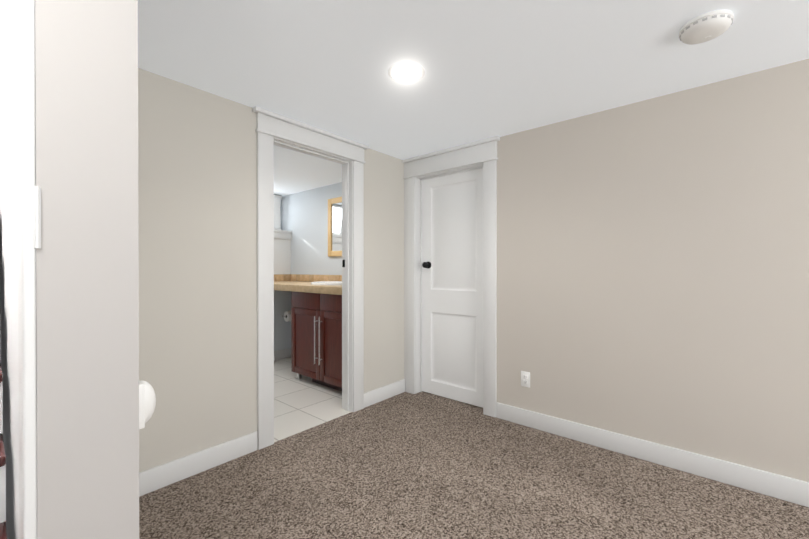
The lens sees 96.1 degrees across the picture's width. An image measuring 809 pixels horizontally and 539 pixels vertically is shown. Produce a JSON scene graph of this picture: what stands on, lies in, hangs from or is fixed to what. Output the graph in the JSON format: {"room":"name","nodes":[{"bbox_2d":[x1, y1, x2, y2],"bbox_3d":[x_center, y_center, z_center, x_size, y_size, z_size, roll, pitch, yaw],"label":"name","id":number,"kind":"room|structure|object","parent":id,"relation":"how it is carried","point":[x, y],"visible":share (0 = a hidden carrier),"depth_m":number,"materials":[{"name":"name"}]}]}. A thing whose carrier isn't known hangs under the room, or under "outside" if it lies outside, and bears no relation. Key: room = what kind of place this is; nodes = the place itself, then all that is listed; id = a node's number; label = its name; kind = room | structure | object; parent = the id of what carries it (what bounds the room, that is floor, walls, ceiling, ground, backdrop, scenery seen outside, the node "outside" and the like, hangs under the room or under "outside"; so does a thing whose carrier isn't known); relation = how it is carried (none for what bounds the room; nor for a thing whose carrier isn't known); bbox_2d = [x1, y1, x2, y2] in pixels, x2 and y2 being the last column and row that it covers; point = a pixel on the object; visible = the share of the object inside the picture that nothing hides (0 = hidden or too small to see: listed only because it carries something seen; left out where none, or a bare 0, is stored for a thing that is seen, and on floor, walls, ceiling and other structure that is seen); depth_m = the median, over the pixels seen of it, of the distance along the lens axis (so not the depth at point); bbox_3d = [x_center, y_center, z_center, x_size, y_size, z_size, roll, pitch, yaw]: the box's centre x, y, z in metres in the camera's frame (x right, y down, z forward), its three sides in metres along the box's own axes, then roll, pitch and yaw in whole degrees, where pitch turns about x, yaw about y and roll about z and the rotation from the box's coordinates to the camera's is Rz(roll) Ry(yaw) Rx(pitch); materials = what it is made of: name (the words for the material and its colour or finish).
{"room":"empty basement room","nodes":[
{"label":"empty basement room","id":0,"kind":"room"},
{"bbox_2d":[0,0,18,538],"bbox_3d":[-1.861,-1.265,1.677,2.885,4.850,0.002,0,0,41],"label":"lining","id":1,"kind":"object","parent":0,"point":[9,356],"depth_m":1.23,"materials":[{"name":"white paint"}]},
{"bbox_2d":[35,0,138,538],"bbox_3d":[-2.089,-1.266,1.976,3.840,4.850,0.157,0,0,41],"label":"wall","id":2,"kind":"structure","parent":0,"point":[87,252],"depth_m":0.73,"materials":[{"name":"paint"}]},
{"bbox_2d":[17,0,40,538],"bbox_3d":[-0.724,0.149,0.702,0.118,2.030,0.024,0,0,41],"label":"trim","id":3,"kind":"structure","parent":2,"relation":"attached to","point":[29,216],"depth_m":0.67,"materials":[{"name":"white paint"}]},
{"bbox_2d":[139,380,155,428],"bbox_3d":[-0.626,0.313,0.862,0.074,0.120,0.060,0,0,41],"label":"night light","id":4,"kind":"object","parent":2,"relation":"attached to","point":[147,400],"visible":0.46,"depth_m":0.85,"materials":[{"name":"white plastic"}]},
{"bbox_2d":[138,68,403,471],"bbox_3d":[-0.737,0.056,2.700,0.120,2.200,2.694,0,0,41],"label":"wall","id":5,"kind":"structure","parent":0,"point":[197,187],"depth_m":2.13,"materials":[{"name":"beige paint"}]},
{"bbox_2d":[139,431,257,496],"bbox_3d":[-1.256,1.099,1.992,0.016,0.120,0.937,0,0,41],"label":"baseboard","id":6,"kind":"structure","parent":5,"relation":"attached to","point":[163,475],"depth_m":2.06,"materials":[{"name":"white paint"}]},
{"bbox_2d":[364,379,404,407],"bbox_3d":[-0.173,1.094,3.257,0.016,0.120,0.536,0,0,41],"label":"baseboard","id":7,"kind":"structure","parent":5,"relation":"attached to","point":[377,395],"depth_m":3.23,"materials":[{"name":"white paint"}]},
{"bbox_2d":[274,239,291,350],"bbox_3d":[-2.432,0.351,4.073,0.420,1.600,2.574,0,0,41],"label":"wall bump-out","id":8,"kind":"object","parent":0,"point":[282,299],"visible":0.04,"depth_m":4.79,"materials":[{"name":"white paint"}]},
{"bbox_2d":[274,348,290,360],"bbox_3d":[-2.267,1.092,3.934,0.014,0.120,2.574,0,0,41],"label":"baseboard","id":9,"kind":"structure","parent":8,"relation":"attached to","point":[281,354],"depth_m":4.72,"materials":[{"name":"white paint"}]},
{"bbox_2d":[274,230,291,239],"bbox_3d":[-2.487,-0.479,4.117,0.275,0.120,2.574,0,0,41],"label":"sill ledge","id":10,"kind":"object","parent":8,"relation":"on","point":[283,234],"visible":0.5,"depth_m":4.91,"materials":[{"name":"white paint"}]},
{"bbox_2d":[282,311,290,321],"bbox_3d":[-1.490,0.593,4.724,0.136,0.132,0.146,0,0,41],"label":"paper holder","id":11,"kind":"object","parent":8,"relation":"attached to","point":[287,316],"visible":0.71,"depth_m":4.68,"materials":[{"name":"white"}]},
{"bbox_2d":[281,182,341,274],"bbox_3d":[-0.876,0.050,4.513,2.450,2.200,0.120,0,0,41],"label":"wall","id":12,"kind":"structure","parent":0,"point":[304,217],"depth_m":4.73,"materials":[{"name":"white paint"}]},
{"bbox_2d":[328,197,341,256],"bbox_3d":[-0.577,-0.519,4.153,0.930,0.700,0.030,0,0,41],"label":"wood-framed mirror","id":13,"kind":"object","parent":12,"relation":"attached to","point":[334,226],"visible":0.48,"depth_m":4.37,"materials":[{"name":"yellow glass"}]},
{"bbox_2d":[274,357,350,441],"bbox_3d":[-1.661,1.184,3.416,2.450,0.060,2.574,0,0,41],"label":"floor","id":14,"kind":"structure","parent":0,"point":[303,403],"depth_m":3.16,"materials":[{"name":"white tile"}]},
{"bbox_2d":[291,292,341,391],"bbox_3d":[-0.627,0.686,3.768,1.000,0.933,0.684,0,0,41],"label":"vanity cabinet","id":15,"kind":"object","parent":14,"relation":"on","point":[316,337],"visible":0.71,"depth_m":3.56,"materials":[{"name":"brown wood"}]},
{"bbox_2d":[274,274,341,294],"bbox_3d":[-1.003,0.097,4.088,2.082,0.242,0.682,0,0,41],"label":"countertop","id":16,"kind":"structure","parent":15,"relation":"on","point":[321,284],"depth_m":4.00,"materials":[{"name":"beige stone"}]},
{"bbox_2d":[416,391,482,412],"bbox_3d":[0.790,1.183,3.473,1.200,0.060,1.000,0,0,41],"label":"floor","id":17,"kind":"structure","parent":0,"point":[453,402],"depth_m":3.21,"materials":[{"name":"carpet"}]},
{"bbox_2d":[138,0,808,195],"bbox_3d":[-0.399,-1.087,0.975,7.770,0.100,4.870,0,0,41],"label":"ceiling","id":18,"kind":"structure","parent":0,"point":[499,68],"depth_m":1.77,"materials":[{"name":"white paint"}]},
{"bbox_2d":[388,62,424,82],"bbox_3d":[0.010,-1.037,1.909,0.196,0.008,0.196,0,0,41],"label":"recessed light","id":19,"kind":"object","parent":18,"relation":"in","point":[406,72],"visible":1,"depth_m":1.91,"materials":[{"name":"white paint"}]},
{"bbox_2d":[679,10,733,44],"bbox_3d":[1.270,-1.014,1.535,0.180,0.050,0.180,0,0,41],"label":"smoke detector","id":20,"kind":"object","parent":18,"relation":"attached to","point":[705,27],"visible":1,"depth_m":1.50,"materials":[{"name":"white plastic"}]},
{"bbox_2d":[139,392,808,538],"bbox_3d":[0.489,1.196,0.045,5.200,0.060,4.600,0,0,41],"label":"floor carpet","id":21,"kind":"object","parent":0,"point":[405,465],"visible":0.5,"depth_m":1.90,"materials":[{"name":"brown carpet"}]},
{"bbox_2d":[0,365,6,538],"bbox_3d":[-2.195,-0.969,1.380,2.756,4.260,0.850,0,0,41],"label":"staircase","id":22,"kind":"structure","parent":21,"relation":"on","point":[3,532],"depth_m":1.09,"materials":[{"name":"white paint"}]},
{"bbox_2d":[497,59,808,481],"bbox_3d":[2.347,0.061,1.557,4.348,2.200,0.120,0,0,41],"label":"wall","id":23,"kind":"structure","parent":0,"point":[652,269],"depth_m":2.14,"materials":[{"name":"beige paint"}]},
{"bbox_2d":[521,371,529,387],"bbox_3d":[0.902,0.811,2.712,0.070,0.114,0.010,0,0,41],"label":"outlet","id":24,"kind":"object","parent":23,"relation":"attached to","point":[525,379],"visible":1,"depth_m":2.71,"materials":[{"name":"white plastic"}]},
{"bbox_2d":[496,402,808,506],"bbox_3d":[2.340,1.101,1.478,4.251,0.120,0.016,0,0,41],"label":"baseboard","id":25,"kind":"structure","parent":23,"relation":"attached to","point":[786,488],"depth_m":2.13,"materials":[{"name":"white paint"}]},
{"bbox_3d":[-0.701,-0.976,2.737,0.120,0.135,0.735,0,0,41],"label":"wall","id":26,"kind":"structure","parent":0,"visible":0},
{"bbox_2d":[253,106,367,449],"bbox_3d":[-0.684,0.057,2.726,0.174,2.199,0.981,0,0,41],"label":"trim","id":27,"kind":"structure","parent":26,"relation":"attached to","point":[272,129],"depth_m":2.64,"materials":[{"name":"white paint"}]},
{"bbox_3d":[-2.112,-0.799,4.735,0.035,0.495,1.055,0,0,41],"label":"window","id":28,"kind":"structure","parent":0,"visible":0},
{"bbox_2d":[274,194,281,229],"bbox_3d":[-2.069,-0.803,4.697,0.062,0.480,1.033,0,0,41],"label":"window blinds","id":29,"kind":"object","parent":28,"relation":"attached to","point":[277,211],"visible":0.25,"depth_m":5.04,"materials":[{"name":"white plastic"}]},
{"bbox_3d":[0.412,-0.965,3.210,0.747,0.160,0.120,0,0,41],"label":"wall","id":30,"kind":"structure","parent":0,"visible":0},
{"bbox_2d":[402,136,499,417],"bbox_3d":[0.404,0.055,3.190,0.974,2.199,0.174,0,0,41],"label":"trim","id":31,"kind":"structure","parent":30,"relation":"attached to","point":[478,154],"depth_m":3.15,"materials":[{"name":"white paint"}]},
{"bbox_2d":[422,168,482,407],"bbox_3d":[0.415,0.144,3.218,0.701,2.005,0.106,0,0,41],"label":"closet door","id":32,"kind":"structure","parent":30,"relation":"in","point":[452,286],"depth_m":3.23,"materials":[{"name":"white paint"}]}
]}

